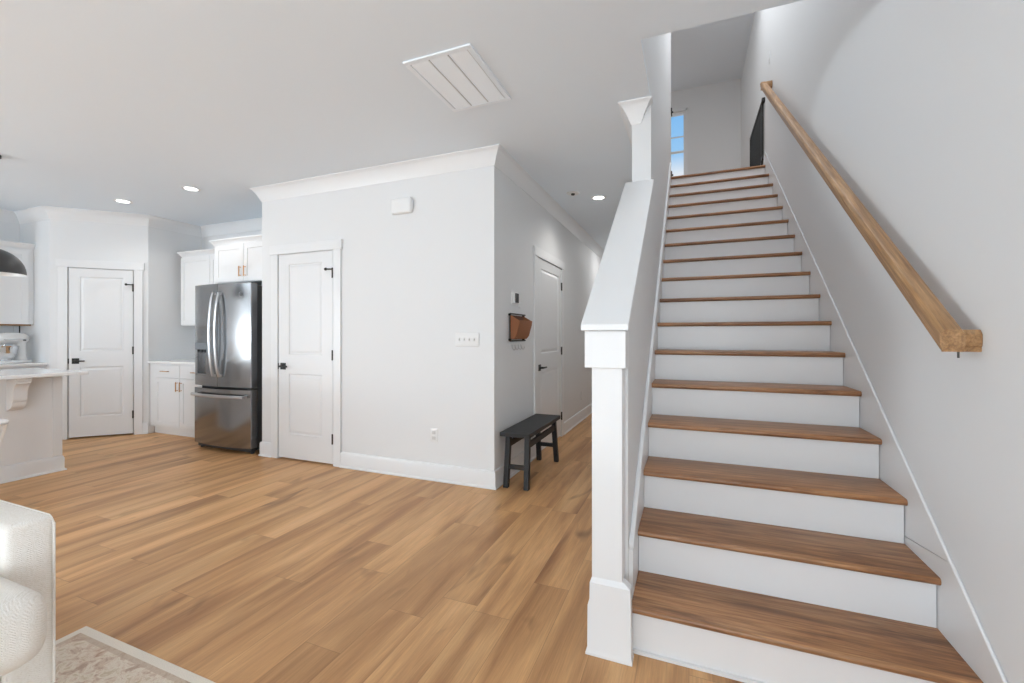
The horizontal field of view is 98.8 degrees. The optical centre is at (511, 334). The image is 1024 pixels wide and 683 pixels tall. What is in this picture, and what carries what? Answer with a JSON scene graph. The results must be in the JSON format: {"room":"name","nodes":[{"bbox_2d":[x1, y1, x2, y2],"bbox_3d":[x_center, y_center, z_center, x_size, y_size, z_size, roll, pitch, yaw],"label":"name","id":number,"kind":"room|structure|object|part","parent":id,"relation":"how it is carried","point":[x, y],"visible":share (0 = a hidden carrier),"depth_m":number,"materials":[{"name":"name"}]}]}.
{"room":"living room","nodes":[
{"label":"living room","id":0,"kind":"room"},
{"bbox_2d":[0,221,19,241],"bbox_3d":[-7.491,-0.128,2.092,0.120,2.740,7.280,0,0,22],"label":"wall","id":1,"kind":"structure","parent":0,"point":[9,231],"depth_m":5.34,"materials":[{"name":"white paint"}]},
{"bbox_2d":[0,326,18,359],"bbox_3d":[-6.532,0.102,4.297,0.008,0.448,2.408,0,0,22],"label":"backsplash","id":2,"kind":"structure","parent":1,"relation":"attached to","point":[3,329],"depth_m":5.34,"materials":[{"name":"tile"}]},
{"bbox_2d":[0,240,34,325],"bbox_3d":[-6.142,-0.601,4.775,0.373,0.979,1.247,0,0,22],"label":"upper cabinet","id":3,"kind":"object","parent":1,"relation":"attached to","point":[16,293],"visible":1,"depth_m":5.17,"materials":[{"name":"white paint"}]},
{"bbox_3d":[-6.140,-1.059,4.775,0.370,0.062,1.247,0,0,22],"label":"crown","id":4,"kind":"part","parent":3,"relation":"part of","materials":[{"name":"white paint"}]},
{"bbox_2d":[20,219,49,368],"bbox_3d":[-5.796,-0.128,5.374,0.810,2.740,0.115,0,0,22],"label":"wall","id":5,"kind":"structure","parent":0,"point":[37,233],"depth_m":5.25,"materials":[{"name":"white paint"}]},
{"bbox_2d":[50,219,147,421],"bbox_3d":[-5.032,-0.128,5.398,0.933,2.740,0.100,0,0,-23],"label":"wall","id":6,"kind":"structure","parent":0,"point":[69,239],"depth_m":5.33,"materials":[{"name":"white paint"}]},
{"bbox_2d":[55,259,144,439],"bbox_3d":[-5.009,0.171,5.372,0.836,2.142,0.165,0,0,-23],"label":"door","id":7,"kind":"structure","parent":6,"relation":"in","point":[100,303],"depth_m":5.34,"materials":[{"name":"white wood"}]},
{"bbox_3d":[-5.197,0.312,5.236,0.171,0.066,0.061,0,0,-23],"label":"handle","id":8,"kind":"part","parent":7,"relation":"part of","materials":[{"name":"black metal"}]},
{"bbox_2d":[0,206,261,236],"bbox_3d":[-6.507,-1.434,2.960,2.844,0.128,9.301,0,0,44],"label":"crown molding","id":9,"kind":"structure","parent":6,"relation":"attached to","point":[38,213],"depth_m":5.42,"materials":[{"name":"white wood"}]},
{"bbox_2d":[142,422,147,433],"bbox_3d":[-4.605,1.169,5.511,0.058,0.144,0.026,0,0,-23],"label":"baseboard","id":10,"kind":"structure","parent":6,"relation":"attached to","point":[145,424],"depth_m":5.51,"materials":[{"name":"white wood"}]},
{"bbox_2d":[148,226,201,432],"bbox_3d":[-4.513,-0.128,5.862,0.115,2.740,0.660,0,0,22],"label":"wall","id":11,"kind":"structure","parent":0,"point":[168,339],"depth_m":5.73,"materials":[{"name":"white paint"}]},
{"bbox_2d":[202,230,261,248],"bbox_3d":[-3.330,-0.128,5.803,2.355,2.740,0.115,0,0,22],"label":"crown molding","id":12,"kind":"structure","parent":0,"point":[206,244],"depth_m":5.99,"materials":[{"name":"white paint"}]},
{"bbox_2d":[177,248,214,325],"bbox_3d":[-3.817,-0.608,5.745,1.174,0.969,0.353,0,0,22],"label":"upper cabinet","id":13,"kind":"object","parent":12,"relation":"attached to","point":[197,266],"visible":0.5,"depth_m":5.72,"materials":[{"name":"white paint"}]},
{"bbox_3d":[-4.108,-0.571,5.704,0.565,0.879,0.019,0,0,22],"label":"door","id":14,"kind":"part","parent":13,"relation":"part of","materials":[{"name":"white paint"}]},
{"bbox_3d":[-3.840,-1.061,5.753,1.126,0.062,0.352,0,0,22],"label":"crown","id":15,"kind":"part","parent":13,"relation":"part of","materials":[{"name":"white paint"}]},
{"bbox_3d":[-3.587,-0.571,5.494,0.539,0.879,0.019,0,0,22],"label":"door","id":16,"kind":"part","parent":13,"relation":"part of","materials":[{"name":"white paint"}]},
{"bbox_2d":[209,234,261,285],"bbox_3d":[-2.882,-0.843,5.181,1.056,0.499,0.700,0,0,22],"label":"upper cabinet","id":17,"kind":"object","parent":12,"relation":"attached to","point":[237,259],"visible":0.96,"depth_m":4.92,"materials":[{"name":"white paint"}]},
{"bbox_3d":[-3.201,-0.809,4.977,0.467,0.421,0.019,0,0,22],"label":"door","id":18,"kind":"part","parent":17,"relation":"part of","materials":[{"name":"white paint"}]},
{"bbox_3d":[-2.880,-1.061,5.186,1.056,0.062,0.687,0,0,22],"label":"crown","id":19,"kind":"part","parent":17,"relation":"part of","materials":[{"name":"white paint"}]},
{"bbox_3d":[-2.753,-0.809,4.796,0.488,0.421,0.019,0,0,22],"label":"door","id":20,"kind":"part","parent":17,"relation":"part of","materials":[{"name":"white paint"}]},
{"bbox_2d":[262,165,499,470],"bbox_3d":[-1.338,-0.128,4.088,2.622,2.740,0.115,0,0,22],"label":"wall","id":21,"kind":"structure","parent":0,"point":[429,274],"depth_m":3.83,"materials":[{"name":"white paint"}]},
{"bbox_2d":[269,239,342,466],"bbox_3d":[-2.013,0.171,4.317,0.930,2.142,0.165,0,0,22],"label":"door","id":22,"kind":"structure","parent":21,"relation":"in","point":[306,278],"depth_m":4.28,"materials":[{"name":"white wood"}]},
{"bbox_3d":[-2.286,0.312,4.371,0.171,0.066,0.061,0,0,22],"label":"handle","id":23,"kind":"part","parent":22,"relation":"part of","materials":[{"name":"black metal"}]},
{"bbox_2d":[391,197,412,214],"bbox_3d":[-0.967,-1.133,3.854,0.215,0.140,0.040,0,0,22],"label":"door chime","id":24,"kind":"object","parent":21,"relation":"attached to","point":[404,205],"visible":1,"depth_m":3.83,"materials":[{"name":"white plastic"}]},
{"bbox_2d":[430,428,437,441],"bbox_3d":[-0.667,0.857,3.750,0.072,0.115,0.009,0,0,22],"label":"outlet","id":25,"kind":"object","parent":21,"relation":"attached to","point":[433,432],"visible":1,"depth_m":3.75,"materials":[{"name":"white plastic"}]},
{"bbox_2d":[339,445,535,489],"bbox_3d":[-0.688,1.169,4.269,1.603,0.144,0.988,0,0,22],"label":"baseboard","id":26,"kind":"structure","parent":21,"relation":"attached to","point":[465,476],"depth_m":3.79,"materials":[{"name":"white wood"}]},
{"bbox_2d":[455,333,478,346],"bbox_3d":[-0.368,0.041,3.624,0.213,0.107,0.020,0,0,22],"label":"light switch","id":27,"kind":"object","parent":21,"relation":"attached to","point":[461,339],"visible":1,"depth_m":3.61,"materials":[{"name":"white plastic"}]},
{"bbox_2d":[0,0,801,249],"bbox_3d":[-2.329,-1.623,3.365,8.704,0.250,13.700,0,0,22],"label":"ceiling","id":28,"kind":"structure","parent":0,"point":[139,102],"depth_m":2.69,"materials":[{"name":"white paint"}]},
{"bbox_2d":[0,155,26,276],"bbox_3d":[-4.315,-1.004,3.631,0.410,0.988,0.410,0,0,22],"label":"pendant lamp","id":29,"kind":"object","parent":28,"relation":"hanging from","point":[10,265],"visible":1,"depth_m":3.64,"materials":[{"name":"grey metal"}]},
{"bbox_3d":[-4.315,-0.623,3.631,0.410,0.226,0.410,0,0,22],"label":"lamp shade","id":30,"kind":"part","parent":29,"relation":"part of","materials":[{"name":"grey metal"}]},
{"bbox_2d":[113,199,132,203],"bbox_3d":[-4.351,-1.494,4.911,0.170,0.006,0.170,0,0,22],"label":"recessed light","id":31,"kind":"object","parent":28,"relation":"in","point":[116,200],"visible":1,"depth_m":4.91,"materials":[{"name":"white plastic"}]},
{"bbox_2d":[181,186,200,191],"bbox_3d":[-3.284,-1.494,4.492,0.170,0.006,0.170,0,0,22],"label":"recessed light","id":32,"kind":"object","parent":28,"relation":"in","point":[189,188],"visible":1,"depth_m":4.48,"materials":[{"name":"white plastic"}]},
{"bbox_2d":[184,187,197,190],"bbox_3d":[-3.284,-1.496,4.492,0.116,0.003,0.116,0,0,22],"label":"diffuser","id":33,"kind":"object","parent":32,"relation":"attached to","point":[185,188],"depth_m":4.48,"materials":[{"name":"white"}]},
{"bbox_2d":[403,43,510,111],"bbox_3d":[-0.302,-1.492,2.594,0.415,0.010,0.570,0,0,22],"label":"ceiling vent","id":34,"kind":"object","parent":28,"relation":"in","point":[458,76],"visible":1,"depth_m":2.54,"materials":[{"name":"white metal"}]},
{"bbox_2d":[566,191,579,195],"bbox_3d":[0.644,-1.487,4.634,0.140,0.022,0.140,0,0,22],"label":"sensor","id":35,"kind":"object","parent":28,"relation":"attached to","point":[571,193],"visible":1,"depth_m":4.62,"materials":[{"name":"white plastic"}]},
{"bbox_2d":[591,195,605,199],"bbox_3d":[0.944,-1.494,4.786,0.170,0.006,0.170,0,0,22],"label":"recessed light","id":36,"kind":"object","parent":28,"relation":"in","point":[597,197],"visible":1,"depth_m":4.77,"materials":[{"name":"white plastic"}]},
{"bbox_2d":[618,95,652,146],"bbox_3d":[1.923,-1.434,5.625,0.209,0.128,6.128,0,0,22],"label":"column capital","id":37,"kind":"structure","parent":28,"relation":"attached to","point":[633,111],"depth_m":2.83,"materials":[{"name":"white wood"}]},
{"bbox_2d":[0,413,892,682],"bbox_3d":[-2.329,1.272,3.365,8.704,0.060,13.700,0,0,22],"label":"floor","id":38,"kind":"structure","parent":0,"point":[218,565],"depth_m":2.39,"materials":[{"name":"brown wood"}]},
{"bbox_2d":[0,419,8,446],"bbox_3d":[-3.804,0.930,3.027,0.450,0.620,0.450,0,0,22],"label":"bar stool","id":39,"kind":"object","parent":38,"relation":"on","point":[4,422],"visible":0.76,"depth_m":3.15,"materials":[{"name":"white metal"}]},
{"bbox_2d":[0,365,45,369],"bbox_3d":[-6.222,0.799,4.182,0.652,0.883,2.407,0,0,22],"label":"base cabinet","id":40,"kind":"object","parent":38,"relation":"on","point":[41,366],"visible":0.02,"depth_m":5.02,"materials":[{"name":"white paint"}]},
{"bbox_3d":[-5.638,0.447,4.870,0.019,0.146,0.579,0,0,22],"label":"drawer","id":41,"kind":"part","parent":40,"relation":"part of","materials":[{"name":"white paint"}]},
{"bbox_2d":[0,362,47,366],"bbox_3d":[-6.235,0.342,4.177,0.649,0.030,2.428,0,0,22],"label":"countertop","id":42,"kind":"structure","parent":40,"relation":"on","point":[28,363],"depth_m":5.03,"materials":[{"name":"white stone"}]},
{"bbox_2d":[0,333,31,363],"bbox_3d":[-5.843,0.149,5.098,0.270,0.355,0.355,0,0,-4],"label":"stand mixer","id":43,"kind":"object","parent":42,"relation":"on","point":[17,351],"visible":1,"depth_m":5.07,"materials":[{"name":"white plastic"}]},
{"bbox_2d":[0,346,18,360],"bbox_3d":[-5.819,0.210,5.037,0.229,0.167,0.229,0,0,13],"label":"bowl","id":44,"kind":"object","parent":43,"relation":"on","point":[7,353],"depth_m":5.01,"materials":[{"name":"silver metal"}]},
{"bbox_2d":[0,376,66,483],"bbox_3d":[-4.758,0.800,3.098,0.817,0.884,2.250,0,0,22],"label":"kitchen island","id":45,"kind":"object","parent":38,"relation":"on","point":[31,446],"visible":0.87,"depth_m":3.84,"materials":[{"name":"white paint"}]},
{"bbox_3d":[-4.829,1.173,3.127,0.665,0.137,2.250,0,0,22],"label":"moulding","id":46,"kind":"part","parent":45,"relation":"part of","materials":[{"name":"white paint"}]},
{"bbox_2d":[0,368,88,379],"bbox_3d":[-4.727,0.342,3.098,0.975,0.030,2.312,0,0,22],"label":"island countertop","id":47,"kind":"structure","parent":45,"relation":"on","point":[5,374],"depth_m":3.83,"materials":[{"name":"white stone"}]},
{"bbox_3d":[-4.160,0.730,4.010,0.036,0.744,0.068,0,0,22],"label":"corner post","id":48,"kind":"part","parent":45,"relation":"part of","materials":[{"name":"white paint"}]},
{"bbox_2d":[54,626,214,682],"bbox_3d":[-1.470,1.236,-0.080,2.068,0.010,3.352,0,0,22],"label":"area rug","id":49,"kind":"object","parent":38,"relation":"on","point":[87,654],"visible":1,"depth_m":1.64,"materials":[{"name":"beige carpet"}]},
{"bbox_2d":[0,500,55,682],"bbox_3d":[-2.043,0.795,1.131,1.205,0.867,1.072,0,0,22],"label":"armchair","id":50,"kind":"object","parent":49,"relation":"on","point":[27,535],"visible":1,"depth_m":1.44,"materials":[{"name":"beige fabric"}]},
{"bbox_2d":[0,576,47,676],"bbox_3d":[-1.945,0.841,1.093,0.995,0.213,0.818,0,0,22],"label":"seat cushion","id":51,"kind":"object","parent":50,"relation":"on","point":[23,610],"depth_m":1.23,"materials":[{"name":"beige fabric"}]},
{"bbox_2d":[150,363,201,437],"bbox_3d":[-3.910,0.799,5.601,1.191,0.883,0.690,0,0,22],"label":"base cabinet","id":52,"kind":"object","parent":38,"relation":"on","point":[172,404],"visible":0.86,"depth_m":5.37,"materials":[{"name":"white paint"}]},
{"bbox_3d":[-4.237,0.447,5.405,0.481,0.146,0.019,0,0,22],"label":"drawer","id":53,"kind":"part","parent":52,"relation":"part of","materials":[{"name":"white paint"}]},
{"bbox_3d":[-4.237,0.829,5.405,0.481,0.597,0.019,0,0,22],"label":"door","id":54,"kind":"part","parent":52,"relation":"part of","materials":[{"name":"white paint"}]},
{"bbox_2d":[148,359,194,364],"bbox_3d":[-3.902,0.342,5.609,1.201,0.030,0.668,0,0,22],"label":"countertop","id":55,"kind":"structure","parent":52,"relation":"on","point":[179,361],"depth_m":5.41,"materials":[{"name":"white stone"}]},
{"bbox_3d":[-3.744,0.447,5.206,0.567,0.146,0.019,0,0,22],"label":"drawer","id":56,"kind":"part","parent":52,"relation":"part of","materials":[{"name":"white paint"}]},
{"bbox_3d":[-3.744,0.829,5.206,0.567,0.597,0.019,0,0,22],"label":"door","id":57,"kind":"part","parent":52,"relation":"part of","materials":[{"name":"white paint"}]},
{"bbox_2d":[191,282,261,453],"bbox_3d":[-2.988,0.349,4.988,0.892,1.784,0.881,0,0,22],"label":"refrigerator","id":58,"kind":"object","parent":38,"relation":"on","point":[228,316],"visible":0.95,"depth_m":4.61,"materials":[{"name":"grey metal"}]},
{"bbox_3d":[-3.309,0.002,4.791,0.443,1.090,0.118,0,0,22],"label":"door","id":59,"kind":"part","parent":58,"relation":"part of","materials":[{"name":"silver metal"}]},
{"bbox_3d":[-3.168,-0.003,4.630,0.030,0.890,0.081,0,0,22],"label":"handle","id":60,"kind":"part","parent":58,"relation":"part of","materials":[{"name":"silver metal"}]},
{"bbox_3d":[-3.086,-0.003,4.597,0.030,0.890,0.081,0,0,22],"label":"handle","id":61,"kind":"part","parent":58,"relation":"part of","materials":[{"name":"silver metal"}]},
{"bbox_3d":[-3.127,0.642,4.643,0.800,0.030,0.100,0,0,22],"label":"handle","id":62,"kind":"part","parent":58,"relation":"part of","materials":[{"name":"silver metal"}]},
{"bbox_3d":[-3.101,0.875,4.707,0.892,0.603,0.118,0,0,22],"label":"freezer drawer","id":63,"kind":"part","parent":58,"relation":"part of","materials":[{"name":"silver metal"}]},
{"bbox_3d":[-2.893,0.002,4.623,0.443,1.090,0.118,0,0,22],"label":"door","id":64,"kind":"part","parent":58,"relation":"part of","materials":[{"name":"silver metal"}]},
{"bbox_2d":[500,414,559,490],"bbox_3d":[0.189,1.016,3.946,0.256,0.451,0.910,0,0,22],"label":"bench","id":65,"kind":"object","parent":38,"relation":"on","point":[533,425],"visible":1,"depth_m":3.67,"materials":[{"name":"black paint"}]},
{"bbox_3d":[-0.037,1.033,3.608,0.042,0.416,0.096,0,0,22],"label":"leg","id":66,"kind":"part","parent":65,"relation":"part of","materials":[{"name":"black paint"}]},
{"bbox_3d":[0.112,0.899,3.977,0.022,0.050,0.719,0,0,22],"label":"apron rail","id":67,"kind":"part","parent":65,"relation":"part of","materials":[{"name":"black paint"}]},
{"bbox_3d":[0.122,1.033,3.544,0.054,0.416,0.096,0,0,22],"label":"leg","id":68,"kind":"part","parent":65,"relation":"part of","materials":[{"name":"black paint"}]},
{"bbox_3d":[0.189,0.807,3.946,0.256,0.034,0.910,0,0,22],"label":"seat","id":69,"kind":"part","parent":65,"relation":"part of","materials":[{"name":"black paint"}]},
{"bbox_3d":[0.260,1.033,4.345,0.042,0.416,0.096,0,0,22],"label":"leg","id":70,"kind":"part","parent":65,"relation":"part of","materials":[{"name":"black paint"}]},
{"bbox_3d":[0.267,0.899,3.914,0.022,0.050,0.719,0,0,22],"label":"apron rail","id":71,"kind":"part","parent":65,"relation":"part of","materials":[{"name":"black paint"}]},
{"bbox_3d":[0.420,1.033,4.281,0.054,0.416,0.096,0,0,22],"label":"leg","id":72,"kind":"part","parent":65,"relation":"part of","materials":[{"name":"black paint"}]},
{"bbox_2d":[585,331,633,666],"bbox_3d":[0.386,0.613,1.726,0.180,1.257,0.108,0,0,22],"label":"newel post","id":73,"kind":"object","parent":38,"relation":"on","point":[609,611],"visible":1,"depth_m":1.69,"materials":[{"name":"white wood"}]},
{"bbox_2d":[629,152,1007,682],"bbox_3d":[1.670,-0.473,3.330,1.059,3.429,4.381,0,0,22],"label":"staircase","id":74,"kind":"structure","parent":38,"relation":"on","point":[739,279],"depth_m":2.03,"materials":[{"name":"white"}]},
{"bbox_2d":[500,171,600,465],"bbox_3d":[0.902,-0.128,6.293,0.115,2.740,5.651,0,0,22],"label":"wall","id":75,"kind":"structure","parent":0,"point":[525,224],"depth_m":4.30,"materials":[{"name":"white paint"}]},
{"bbox_2d":[250,144,603,258],"bbox_3d":[-0.296,-1.434,6.673,2.778,0.128,5.844,0,0,22],"label":"crown molding","id":76,"kind":"structure","parent":75,"relation":"attached to","point":[496,155],"depth_m":4.00,"materials":[{"name":"white wood"}]},
{"bbox_2d":[511,291,518,304],"bbox_3d":[0.032,-0.330,3.938,0.030,0.120,0.160,0,0,22],"label":"thermostat","id":77,"kind":"object","parent":75,"relation":"attached to","point":[514,295],"visible":1,"depth_m":3.90,"materials":[{"name":"white plastic"}]},
{"bbox_2d":[508,313,531,349],"bbox_3d":[0.081,-0.027,3.967,0.100,0.329,0.380,0,0,22],"label":"wall organizer","id":78,"kind":"object","parent":75,"relation":"attached to","point":[519,326],"visible":1,"depth_m":3.88,"materials":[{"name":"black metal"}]},
{"bbox_3d":[0.047,-0.067,3.981,0.026,0.250,0.380,0,0,22],"label":"frame","id":79,"kind":"part","parent":78,"relation":"part of","materials":[{"name":"black metal"}]},
{"bbox_2d":[533,246,564,456],"bbox_3d":[0.405,0.171,4.952,0.165,2.142,1.129,0,0,22],"label":"door","id":80,"kind":"structure","parent":75,"relation":"in","point":[548,271],"depth_m":4.86,"materials":[{"name":"white wood"}]},
{"bbox_3d":[0.314,0.342,4.587,0.061,0.066,0.171,0,0,22],"label":"handle","id":81,"kind":"part","parent":80,"relation":"part of","materials":[{"name":"black metal"}]},
{"bbox_2d":[564,403,591,434],"bbox_3d":[1.331,1.169,7.169,0.026,0.144,3.707,0,0,22],"label":"baseboard","id":82,"kind":"structure","parent":75,"relation":"attached to","point":[569,424],"depth_m":6.12,"materials":[{"name":"white wood"}]},
{"bbox_2d":[598,32,671,581],"bbox_3d":[1.754,-1.593,5.115,0.119,5.670,7.200,0,0,22],"label":"wall","id":83,"kind":"structure","parent":0,"point":[651,139],"depth_m":2.83,"materials":[{"name":"white paint"}]},
{"bbox_2d":[581,179,653,329],"bbox_3d":[0.587,-0.508,2.252,0.180,0.981,1.281,0,0,22],"label":"cap","id":84,"kind":"object","parent":83,"relation":"attached to","point":[610,303],"visible":1,"depth_m":2.00,"materials":[{"name":"white wood"}]},
{"bbox_2d":[671,78,740,174],"bbox_3d":[2.149,-3.208,8.363,3.934,2.440,0.120,0,0,22],"label":"wall","id":85,"kind":"structure","parent":0,"point":[713,110],"depth_m":7.75,"materials":[{"name":"white paint"}]},
{"bbox_2d":[671,107,686,176],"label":"window","id":86,"kind":"structure","parent":85,"relation":"in","point":[678,120],"depth_m":8.01,"materials":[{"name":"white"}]},
{"bbox_2d":[671,12,753,91],"bbox_3d":[0.997,-4.503,5.372,4.034,0.150,6.490,0,0,22],"label":"ceiling","id":87,"kind":"structure","parent":0,"point":[714,52],"depth_m":6.88,"materials":[{"name":"white paint"}]},
{"bbox_2d":[741,0,1023,682],"bbox_3d":[1.577,-1.593,1.521,0.120,5.670,13.200,0,0,22],"label":"wall","id":88,"kind":"structure","parent":0,"point":[917,106],"depth_m":1.61,"materials":[{"name":"white paint"}]},
{"bbox_2d":[750,97,764,166],"bbox_3d":[3.182,-2.423,5.710,0.034,0.770,1.130,0,0,22],"label":"door","id":89,"kind":"structure","parent":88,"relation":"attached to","point":[757,135],"depth_m":5.50,"materials":[{"name":"black metal"}]},
{"bbox_2d":[760,80,982,357],"bbox_3d":[2.079,-1.351,3.074,0.108,2.847,3.723,0,0,22],"label":"handrail","id":90,"kind":"object","parent":88,"relation":"attached to","point":[945,331],"visible":1,"depth_m":1.74,"materials":[{"name":"brown wood"}]},
{"bbox_3d":[-2.321,-0.128,5.002,0.115,2.740,0.846,0,0,22],"label":"wall","id":91,"kind":"structure","parent":0,"visible":0},
{"bbox_2d":[258,441,270,457],"bbox_3d":[-2.363,1.169,4.881,0.179,0.144,0.872,0,0,22],"label":"baseboard","id":92,"kind":"structure","parent":91,"relation":"attached to","point":[265,447],"depth_m":4.48,"materials":[{"name":"white wood"}]}
]}

